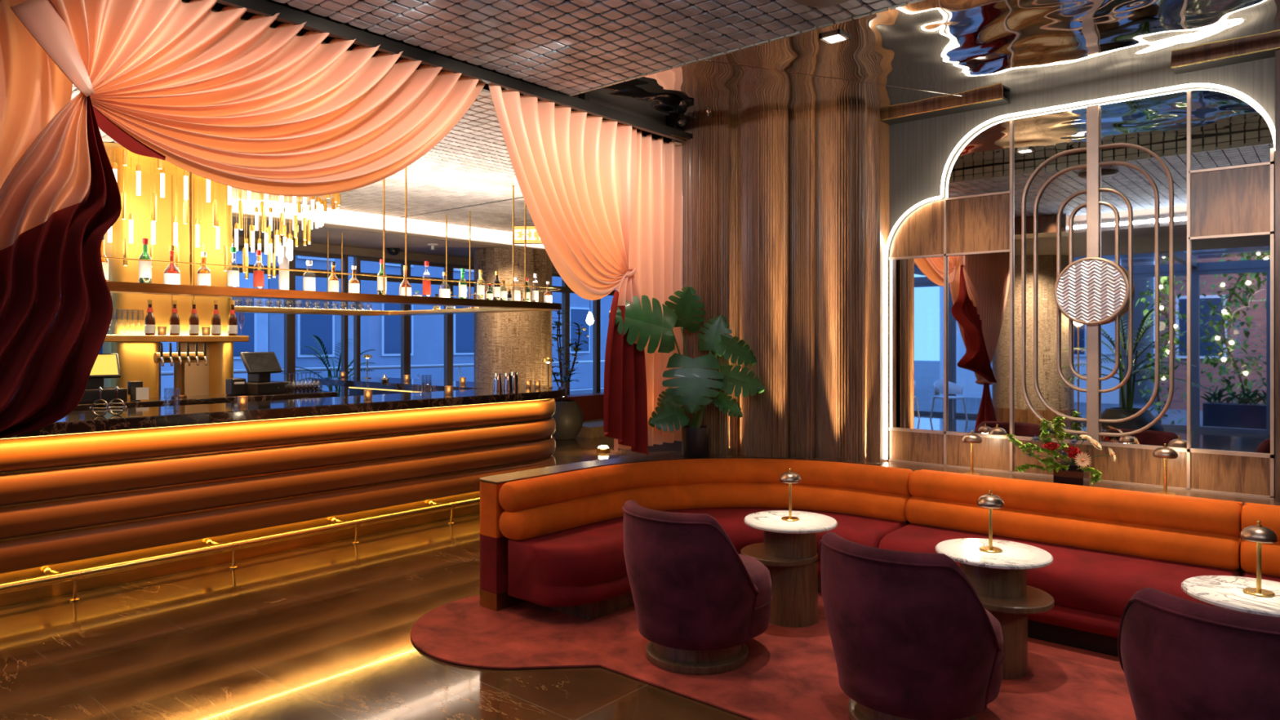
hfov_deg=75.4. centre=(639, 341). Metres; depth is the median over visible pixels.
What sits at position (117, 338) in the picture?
shelf
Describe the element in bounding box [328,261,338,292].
bottle
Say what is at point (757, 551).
shelf
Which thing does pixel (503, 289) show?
bottle
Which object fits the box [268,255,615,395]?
window
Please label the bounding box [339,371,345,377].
votive candle
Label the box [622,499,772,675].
swivel chair
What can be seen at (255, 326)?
window
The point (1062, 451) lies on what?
thistle
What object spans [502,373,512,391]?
cocktail shaker
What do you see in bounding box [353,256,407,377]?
window
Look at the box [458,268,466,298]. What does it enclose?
bottle
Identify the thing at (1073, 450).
rose
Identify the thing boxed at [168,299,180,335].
bottle
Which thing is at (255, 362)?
monitor
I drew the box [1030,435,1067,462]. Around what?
thistle
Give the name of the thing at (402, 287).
bottle
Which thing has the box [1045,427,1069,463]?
thistle
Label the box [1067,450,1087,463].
rose
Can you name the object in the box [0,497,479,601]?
rail
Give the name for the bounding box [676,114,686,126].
ceiling camera
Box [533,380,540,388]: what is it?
votive candle
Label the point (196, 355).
tap
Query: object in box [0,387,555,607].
bar
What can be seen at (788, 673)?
rug
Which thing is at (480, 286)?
bottle
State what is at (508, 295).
bottle
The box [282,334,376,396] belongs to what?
palm
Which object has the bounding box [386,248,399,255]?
dome camera
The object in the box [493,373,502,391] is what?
cocktail shaker
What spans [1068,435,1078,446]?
thistle
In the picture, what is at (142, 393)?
paper
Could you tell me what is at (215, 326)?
bottle
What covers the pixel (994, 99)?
channel
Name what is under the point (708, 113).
sprinkler head
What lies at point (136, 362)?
column
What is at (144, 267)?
bottle
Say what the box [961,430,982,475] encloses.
table lamp
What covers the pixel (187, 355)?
tap
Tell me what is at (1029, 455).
thistle
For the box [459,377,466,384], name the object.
votive candle
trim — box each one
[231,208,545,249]
[232,235,558,273]
[395,196,523,218]
[568,0,924,96]
[705,60,967,97]
[880,120,888,462]
[1275,48,1279,502]
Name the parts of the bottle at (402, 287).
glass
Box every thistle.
[1026,452,1066,462]
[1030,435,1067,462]
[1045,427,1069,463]
[1057,449,1071,463]
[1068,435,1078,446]
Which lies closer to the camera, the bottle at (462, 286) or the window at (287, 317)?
the bottle at (462, 286)
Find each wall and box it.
[682,103,879,462]
[888,57,1275,572]
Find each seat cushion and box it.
[737,553,771,639]
[984,608,1004,704]
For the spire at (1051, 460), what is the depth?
4.85 m
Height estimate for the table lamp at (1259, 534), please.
0.285 m
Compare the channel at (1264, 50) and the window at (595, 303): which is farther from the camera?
the window at (595, 303)
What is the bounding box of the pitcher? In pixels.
[417,374,431,393]
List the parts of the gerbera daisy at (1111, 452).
stem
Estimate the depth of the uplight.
11.53 m
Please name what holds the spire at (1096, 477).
in the flower vase
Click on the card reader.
(131, 385)
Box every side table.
[740,510,837,627]
[935,537,1054,679]
[1181,575,1279,617]
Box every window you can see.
[11,250,268,399]
[158,342,160,397]
[231,245,291,382]
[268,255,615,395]
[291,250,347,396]
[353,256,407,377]
[407,260,450,380]
[450,264,474,380]
[551,273,567,387]
[567,285,598,395]
[598,289,614,392]
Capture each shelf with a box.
[58,166,561,315]
[103,334,248,342]
[235,311,378,315]
[740,542,817,567]
[879,460,1279,506]
[977,585,1054,614]
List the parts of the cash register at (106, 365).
drawer, cash drawer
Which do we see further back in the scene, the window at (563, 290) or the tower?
the window at (563, 290)
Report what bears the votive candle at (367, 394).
on the countertop at (470, 393)
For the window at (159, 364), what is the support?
on the floor
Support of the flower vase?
on the wall shelf at (913, 467)
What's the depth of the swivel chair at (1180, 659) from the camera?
2.43 m
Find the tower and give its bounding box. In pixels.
[153,342,207,397]
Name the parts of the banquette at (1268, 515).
seat, panel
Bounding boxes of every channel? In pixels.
[880,90,1010,124]
[1170,39,1279,74]
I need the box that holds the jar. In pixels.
[380,374,388,384]
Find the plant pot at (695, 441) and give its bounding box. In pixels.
[681,425,708,457]
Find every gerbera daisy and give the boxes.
[1072,452,1091,468]
[1073,434,1093,461]
[1074,438,1102,463]
[1075,448,1115,463]
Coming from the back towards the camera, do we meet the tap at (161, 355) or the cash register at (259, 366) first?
the cash register at (259, 366)
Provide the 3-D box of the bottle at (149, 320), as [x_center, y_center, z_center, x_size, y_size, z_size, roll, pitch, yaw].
[-4.155,-0.202,7.027,0.082,0.301,0.082,0,0,39]
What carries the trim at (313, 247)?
attached to the ceiling at (351, 238)
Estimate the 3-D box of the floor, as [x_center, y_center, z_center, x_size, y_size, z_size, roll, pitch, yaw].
[-0.895,1.610,4.770,13.950,0.120,18.300,0,0,40]
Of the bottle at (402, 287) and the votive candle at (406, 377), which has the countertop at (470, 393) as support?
the votive candle at (406, 377)
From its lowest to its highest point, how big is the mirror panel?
2.307 m
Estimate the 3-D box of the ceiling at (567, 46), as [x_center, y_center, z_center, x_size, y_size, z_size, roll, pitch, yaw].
[0.935,-1.501,1.858,6.168,0.022,3.032,0,0,40]
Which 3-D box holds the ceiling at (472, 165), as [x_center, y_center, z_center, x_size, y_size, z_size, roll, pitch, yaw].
[-1.410,-1.573,8.059,5.040,0.154,9.560,0,0,40]
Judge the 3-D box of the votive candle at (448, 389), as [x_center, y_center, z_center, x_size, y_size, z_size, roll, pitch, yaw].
[-1.709,0.436,7.400,0.070,0.075,0.069,0,0,40]
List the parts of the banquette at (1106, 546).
seat, panel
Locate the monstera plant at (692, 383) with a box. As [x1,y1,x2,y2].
[608,286,764,431]
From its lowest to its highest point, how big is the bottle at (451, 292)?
0.209 m
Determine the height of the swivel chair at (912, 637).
0.760 m
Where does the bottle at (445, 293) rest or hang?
on the shelf at (489, 305)
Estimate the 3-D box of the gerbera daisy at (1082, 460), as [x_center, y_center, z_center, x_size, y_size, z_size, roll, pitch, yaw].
[2.554,0.687,4.791,0.095,0.116,0.156,0,0,22]
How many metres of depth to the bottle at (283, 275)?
6.29 m
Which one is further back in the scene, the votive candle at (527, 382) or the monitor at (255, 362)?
the votive candle at (527, 382)
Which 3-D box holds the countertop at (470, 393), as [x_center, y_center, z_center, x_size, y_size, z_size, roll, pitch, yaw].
[-4.549,0.520,6.858,4.280,0.090,7.740,0,0,40]
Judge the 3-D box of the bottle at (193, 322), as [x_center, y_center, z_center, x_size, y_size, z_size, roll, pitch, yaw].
[-3.926,-0.207,7.295,0.082,0.313,0.082,0,0,-34]
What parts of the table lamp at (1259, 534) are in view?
stem, lamp shade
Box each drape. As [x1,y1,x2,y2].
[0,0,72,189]
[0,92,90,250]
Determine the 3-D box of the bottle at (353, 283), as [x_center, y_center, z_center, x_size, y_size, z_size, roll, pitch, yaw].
[-2.333,-0.491,6.760,0.086,0.246,0.086,0,0,43]
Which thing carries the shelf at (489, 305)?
hanging from the ceiling at (472, 165)
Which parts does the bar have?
kick panel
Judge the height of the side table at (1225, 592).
0.547 m
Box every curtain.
[0,0,485,439]
[488,84,684,455]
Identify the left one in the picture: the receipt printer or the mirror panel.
the receipt printer
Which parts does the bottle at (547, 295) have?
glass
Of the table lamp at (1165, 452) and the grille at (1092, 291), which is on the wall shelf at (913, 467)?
the table lamp at (1165, 452)
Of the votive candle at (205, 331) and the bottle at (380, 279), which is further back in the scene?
the votive candle at (205, 331)
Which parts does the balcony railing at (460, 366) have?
post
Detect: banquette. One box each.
[479,450,913,621]
[878,469,1243,657]
[1240,502,1279,582]
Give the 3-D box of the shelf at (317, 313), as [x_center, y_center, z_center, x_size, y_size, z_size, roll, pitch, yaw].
[-4.691,-0.318,8.464,0.260,0.012,4.400,0,0,40]
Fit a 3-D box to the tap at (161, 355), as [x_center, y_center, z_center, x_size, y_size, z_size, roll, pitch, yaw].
[-4.022,0.112,6.961,0.088,0.196,0.024,0,0,40]
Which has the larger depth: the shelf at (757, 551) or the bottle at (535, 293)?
the bottle at (535, 293)
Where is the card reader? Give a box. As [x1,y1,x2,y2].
[127,381,142,399]
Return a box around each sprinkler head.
[426,243,438,249]
[705,111,711,117]
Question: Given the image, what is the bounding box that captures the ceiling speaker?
[792,0,848,6]
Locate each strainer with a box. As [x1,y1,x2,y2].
[88,386,111,416]
[106,386,127,415]
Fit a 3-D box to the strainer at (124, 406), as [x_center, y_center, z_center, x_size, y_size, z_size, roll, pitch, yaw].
[-3.367,0.383,5.331,0.134,0.187,0.018,0,0,0]
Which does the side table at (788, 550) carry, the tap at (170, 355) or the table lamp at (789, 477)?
the table lamp at (789, 477)
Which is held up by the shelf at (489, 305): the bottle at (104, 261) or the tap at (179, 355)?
the bottle at (104, 261)
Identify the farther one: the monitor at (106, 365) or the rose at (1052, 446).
the monitor at (106, 365)
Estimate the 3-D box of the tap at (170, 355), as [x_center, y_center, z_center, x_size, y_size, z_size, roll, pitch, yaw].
[-3.977,0.112,7.014,0.088,0.196,0.024,0,0,40]
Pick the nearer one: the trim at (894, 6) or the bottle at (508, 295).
the trim at (894, 6)
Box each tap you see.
[158,342,164,366]
[167,342,173,366]
[176,342,182,365]
[184,342,190,365]
[193,342,199,365]
[201,342,207,365]
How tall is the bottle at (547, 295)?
0.238 m
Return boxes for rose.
[1042,441,1070,463]
[1062,445,1079,463]
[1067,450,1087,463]
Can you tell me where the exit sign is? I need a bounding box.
[511,225,542,244]
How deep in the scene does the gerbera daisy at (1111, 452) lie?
4.70 m
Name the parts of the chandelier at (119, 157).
glass rod, glass rod, glass rod, glass rod, glass rod, glass rod, glass rod, glass rod, glass rod, glass rod, glass rod, ceiling plate, glass rod, glass rod, glass rod, glass rod, glass rod, glass rod, glass rod, glass rod, glass rod, glass rod, glass rod, glass rod, glass rod, glass rod, glass rod, glass rod, glass rod, glass rod, glass rod, glass rod, glass rod, glass rod, glass rod, glass rod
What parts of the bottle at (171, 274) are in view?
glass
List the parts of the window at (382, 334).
pane, pane, pane, pane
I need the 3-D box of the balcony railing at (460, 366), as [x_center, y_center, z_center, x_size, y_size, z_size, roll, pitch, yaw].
[-6.032,1.055,12.348,0.060,1.270,17.025,0,0,40]
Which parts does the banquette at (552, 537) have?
panel, panel, seat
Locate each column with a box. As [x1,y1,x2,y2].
[102,168,233,398]
[474,247,551,386]
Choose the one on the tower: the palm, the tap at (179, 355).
the tap at (179, 355)
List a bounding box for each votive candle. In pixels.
[157,326,166,335]
[201,327,210,335]
[237,395,248,406]
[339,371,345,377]
[363,389,372,399]
[403,374,409,381]
[444,386,452,394]
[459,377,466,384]
[524,379,531,386]
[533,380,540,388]
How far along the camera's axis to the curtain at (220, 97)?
3.27 m
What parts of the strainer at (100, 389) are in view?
handle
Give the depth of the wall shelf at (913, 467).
4.92 m
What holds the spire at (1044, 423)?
on the flower vase
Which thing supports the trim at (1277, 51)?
attached to the wall at (920, 150)
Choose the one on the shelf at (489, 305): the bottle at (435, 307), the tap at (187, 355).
the bottle at (435, 307)
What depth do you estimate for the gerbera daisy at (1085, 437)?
4.81 m
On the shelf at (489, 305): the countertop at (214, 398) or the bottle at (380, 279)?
the bottle at (380, 279)
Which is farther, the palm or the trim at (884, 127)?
the palm
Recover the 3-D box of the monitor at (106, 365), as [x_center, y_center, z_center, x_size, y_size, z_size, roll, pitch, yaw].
[-4.391,0.199,6.657,0.360,0.199,0.140,0,0,-43]
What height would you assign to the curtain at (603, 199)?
2.255 m
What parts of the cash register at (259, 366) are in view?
cash drawer, drawer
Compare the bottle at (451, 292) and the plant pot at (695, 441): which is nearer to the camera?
the plant pot at (695, 441)
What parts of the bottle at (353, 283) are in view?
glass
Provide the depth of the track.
4.32 m
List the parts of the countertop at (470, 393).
counter light strip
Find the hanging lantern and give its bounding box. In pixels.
[586,300,594,324]
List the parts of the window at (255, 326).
pane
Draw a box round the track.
[182,0,693,143]
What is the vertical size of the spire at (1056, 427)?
0.253 m
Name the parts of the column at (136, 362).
post, niche panel, post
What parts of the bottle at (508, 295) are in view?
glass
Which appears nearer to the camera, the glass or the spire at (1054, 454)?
the spire at (1054, 454)
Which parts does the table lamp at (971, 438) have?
stem, lamp shade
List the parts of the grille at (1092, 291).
herringbone glass, post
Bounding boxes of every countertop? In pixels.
[4,376,565,438]
[72,390,337,411]
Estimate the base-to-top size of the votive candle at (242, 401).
0.075 m
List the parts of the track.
cord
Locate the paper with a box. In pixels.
[136,386,148,399]
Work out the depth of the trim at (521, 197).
9.16 m
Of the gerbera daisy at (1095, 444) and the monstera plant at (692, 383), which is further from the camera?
the monstera plant at (692, 383)
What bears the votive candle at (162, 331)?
on the shelf at (117, 338)
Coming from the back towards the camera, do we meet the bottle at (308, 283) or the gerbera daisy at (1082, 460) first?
the bottle at (308, 283)
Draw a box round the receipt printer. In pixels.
[225,377,245,395]
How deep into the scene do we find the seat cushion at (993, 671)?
3.22 m
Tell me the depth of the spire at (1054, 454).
4.88 m
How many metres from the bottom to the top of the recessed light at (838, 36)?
0.012 m
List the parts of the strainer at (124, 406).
handle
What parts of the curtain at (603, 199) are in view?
straight panel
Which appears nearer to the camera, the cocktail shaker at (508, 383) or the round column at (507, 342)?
the cocktail shaker at (508, 383)
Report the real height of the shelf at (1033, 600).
0.033 m
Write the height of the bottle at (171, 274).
0.291 m
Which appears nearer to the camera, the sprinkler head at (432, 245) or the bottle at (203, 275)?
the bottle at (203, 275)
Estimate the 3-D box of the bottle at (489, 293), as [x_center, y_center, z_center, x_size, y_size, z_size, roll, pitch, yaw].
[-1.423,-0.460,7.828,0.072,0.184,0.072,0,0,36]
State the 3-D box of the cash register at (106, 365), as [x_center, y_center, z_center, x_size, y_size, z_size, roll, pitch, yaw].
[-4.380,0.292,6.644,0.400,0.384,0.415,0,0,-43]
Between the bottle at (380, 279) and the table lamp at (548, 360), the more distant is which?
the table lamp at (548, 360)
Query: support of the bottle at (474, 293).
on the shelf at (489, 305)
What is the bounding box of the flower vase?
[1053,461,1088,486]
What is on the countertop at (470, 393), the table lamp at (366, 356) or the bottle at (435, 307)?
the table lamp at (366, 356)
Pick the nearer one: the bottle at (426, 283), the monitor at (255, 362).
the bottle at (426, 283)
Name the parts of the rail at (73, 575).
wall knob, wall knob, wall knob, wall knob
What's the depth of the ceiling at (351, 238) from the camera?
10.46 m
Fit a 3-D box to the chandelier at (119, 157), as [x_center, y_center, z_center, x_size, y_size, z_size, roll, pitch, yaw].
[-4.098,-1.048,7.341,1.991,0.881,2.921,0,0,44]
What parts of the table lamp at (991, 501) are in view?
stem, lamp shade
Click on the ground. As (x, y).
(581, 392)
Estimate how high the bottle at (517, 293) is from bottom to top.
0.255 m
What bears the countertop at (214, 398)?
on the floor
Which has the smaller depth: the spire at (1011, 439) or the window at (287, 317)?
the spire at (1011, 439)
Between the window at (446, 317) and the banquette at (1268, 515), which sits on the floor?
the window at (446, 317)
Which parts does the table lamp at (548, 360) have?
stem, lamp shade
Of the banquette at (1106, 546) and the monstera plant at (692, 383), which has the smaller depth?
the banquette at (1106, 546)
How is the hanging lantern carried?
hanging from the ceiling at (351, 238)
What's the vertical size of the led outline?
2.312 m
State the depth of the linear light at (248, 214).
10.03 m
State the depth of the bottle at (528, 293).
8.16 m
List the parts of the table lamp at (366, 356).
stem, lamp shade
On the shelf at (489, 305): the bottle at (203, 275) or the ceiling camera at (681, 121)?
the bottle at (203, 275)
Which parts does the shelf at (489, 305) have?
rod, rod, guard rail, rod, rod, rod, rod, rod, rod, rod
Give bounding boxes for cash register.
[79,353,127,403]
[240,351,293,395]
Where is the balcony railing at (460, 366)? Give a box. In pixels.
[160,360,604,391]
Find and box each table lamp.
[362,354,372,377]
[542,357,553,387]
[779,467,800,521]
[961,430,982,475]
[977,489,1004,552]
[1152,443,1177,495]
[1240,520,1278,596]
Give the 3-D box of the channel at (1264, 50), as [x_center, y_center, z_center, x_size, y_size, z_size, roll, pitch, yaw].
[3.257,-1.575,4.600,0.503,0.050,0.173,0,0,40]
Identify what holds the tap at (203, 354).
on the tower
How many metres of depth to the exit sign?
8.60 m
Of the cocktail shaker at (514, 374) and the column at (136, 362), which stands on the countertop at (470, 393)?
the cocktail shaker at (514, 374)
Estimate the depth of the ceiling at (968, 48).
4.63 m
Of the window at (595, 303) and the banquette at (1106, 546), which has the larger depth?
the window at (595, 303)
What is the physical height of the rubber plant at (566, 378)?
1.534 m
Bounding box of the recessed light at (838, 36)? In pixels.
[818,31,850,44]
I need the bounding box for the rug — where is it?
[410,591,1136,719]
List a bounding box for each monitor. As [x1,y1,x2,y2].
[88,353,120,378]
[240,351,282,373]
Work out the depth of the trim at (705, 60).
5.01 m
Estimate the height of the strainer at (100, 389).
0.187 m
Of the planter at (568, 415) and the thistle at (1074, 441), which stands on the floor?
the planter at (568, 415)
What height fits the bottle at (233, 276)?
0.317 m
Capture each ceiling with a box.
[71,0,682,233]
[231,199,553,266]
[272,0,912,93]
[589,0,1279,127]
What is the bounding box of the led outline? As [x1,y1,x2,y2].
[884,83,1275,459]
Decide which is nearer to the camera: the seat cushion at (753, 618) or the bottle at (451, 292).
the seat cushion at (753, 618)
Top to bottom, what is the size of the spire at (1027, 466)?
0.062 m
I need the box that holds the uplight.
[596,445,609,453]
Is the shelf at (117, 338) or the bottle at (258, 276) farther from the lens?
the shelf at (117, 338)
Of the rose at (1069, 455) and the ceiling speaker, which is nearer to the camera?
the ceiling speaker
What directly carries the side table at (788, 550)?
on the rug
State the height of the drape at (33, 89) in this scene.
2.020 m
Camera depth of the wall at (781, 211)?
5.76 m
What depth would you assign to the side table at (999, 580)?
3.78 m
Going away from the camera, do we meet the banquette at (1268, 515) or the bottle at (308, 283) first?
the banquette at (1268, 515)
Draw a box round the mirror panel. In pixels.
[888,88,1274,498]
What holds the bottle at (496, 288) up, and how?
on the shelf at (489, 305)
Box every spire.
[1005,434,1061,466]
[1014,463,1062,472]
[1024,443,1070,461]
[1038,418,1057,459]
[1042,457,1070,471]
[1052,416,1069,460]
[1077,465,1102,484]
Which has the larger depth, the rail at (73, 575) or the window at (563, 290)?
the window at (563, 290)
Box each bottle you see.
[101,235,108,281]
[138,238,151,283]
[144,299,155,335]
[163,245,180,284]
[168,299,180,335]
[188,299,199,335]
[196,251,210,286]
[210,300,221,335]
[226,246,239,286]
[227,300,237,335]
[253,249,263,287]
[278,245,288,289]
[302,260,315,291]
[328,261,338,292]
[348,266,359,293]
[377,258,386,294]
[399,265,411,296]
[422,261,431,295]
[433,293,439,309]
[439,271,449,297]
[446,291,454,308]
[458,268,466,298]
[471,292,478,307]
[476,269,484,299]
[485,282,493,299]
[493,271,500,300]
[500,280,506,300]
[506,288,511,300]
[511,277,520,301]
[523,277,530,302]
[532,273,538,302]
[543,281,551,302]
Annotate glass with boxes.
[164,387,179,411]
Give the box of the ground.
[569,386,604,395]
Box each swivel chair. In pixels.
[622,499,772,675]
[819,532,1004,719]
[1117,586,1279,719]
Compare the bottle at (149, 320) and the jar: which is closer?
the bottle at (149, 320)
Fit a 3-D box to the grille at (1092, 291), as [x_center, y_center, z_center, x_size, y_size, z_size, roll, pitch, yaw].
[2.752,-0.407,5.046,0.829,2.065,0.084,0,0,40]
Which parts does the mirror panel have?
veneer panel, veneer panel, veneer panel, veneer panel, veneer panel, veneer panel, veneer panel, veneer panel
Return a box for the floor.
[0,436,751,719]
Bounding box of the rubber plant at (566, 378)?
[551,308,590,401]
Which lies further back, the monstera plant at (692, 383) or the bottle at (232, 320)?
the bottle at (232, 320)
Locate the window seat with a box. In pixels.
[553,392,604,438]
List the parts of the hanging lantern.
globe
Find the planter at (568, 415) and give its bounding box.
[552,400,583,439]
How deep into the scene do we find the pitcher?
7.52 m
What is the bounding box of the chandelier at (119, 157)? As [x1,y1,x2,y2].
[102,142,340,279]
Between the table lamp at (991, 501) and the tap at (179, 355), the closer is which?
the table lamp at (991, 501)
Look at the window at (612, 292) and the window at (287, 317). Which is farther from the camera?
the window at (612, 292)
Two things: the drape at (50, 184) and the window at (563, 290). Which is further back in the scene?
the window at (563, 290)
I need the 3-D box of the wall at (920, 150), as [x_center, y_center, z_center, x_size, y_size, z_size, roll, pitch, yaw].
[3.952,-0.050,4.253,5.700,3.200,0.200,0,0,40]
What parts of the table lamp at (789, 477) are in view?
stem, lamp shade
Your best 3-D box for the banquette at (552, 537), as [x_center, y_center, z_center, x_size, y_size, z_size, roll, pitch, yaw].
[0.415,1.167,5.062,1.835,0.743,2.125,0,0,40]
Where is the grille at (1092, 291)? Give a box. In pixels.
[1021,104,1173,444]
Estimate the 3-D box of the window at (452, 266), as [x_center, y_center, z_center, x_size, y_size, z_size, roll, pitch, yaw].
[-2.699,0.175,13.177,0.090,2.750,0.840,0,0,40]
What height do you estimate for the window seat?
0.600 m
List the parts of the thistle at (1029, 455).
stem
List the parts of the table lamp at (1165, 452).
stem, lamp shade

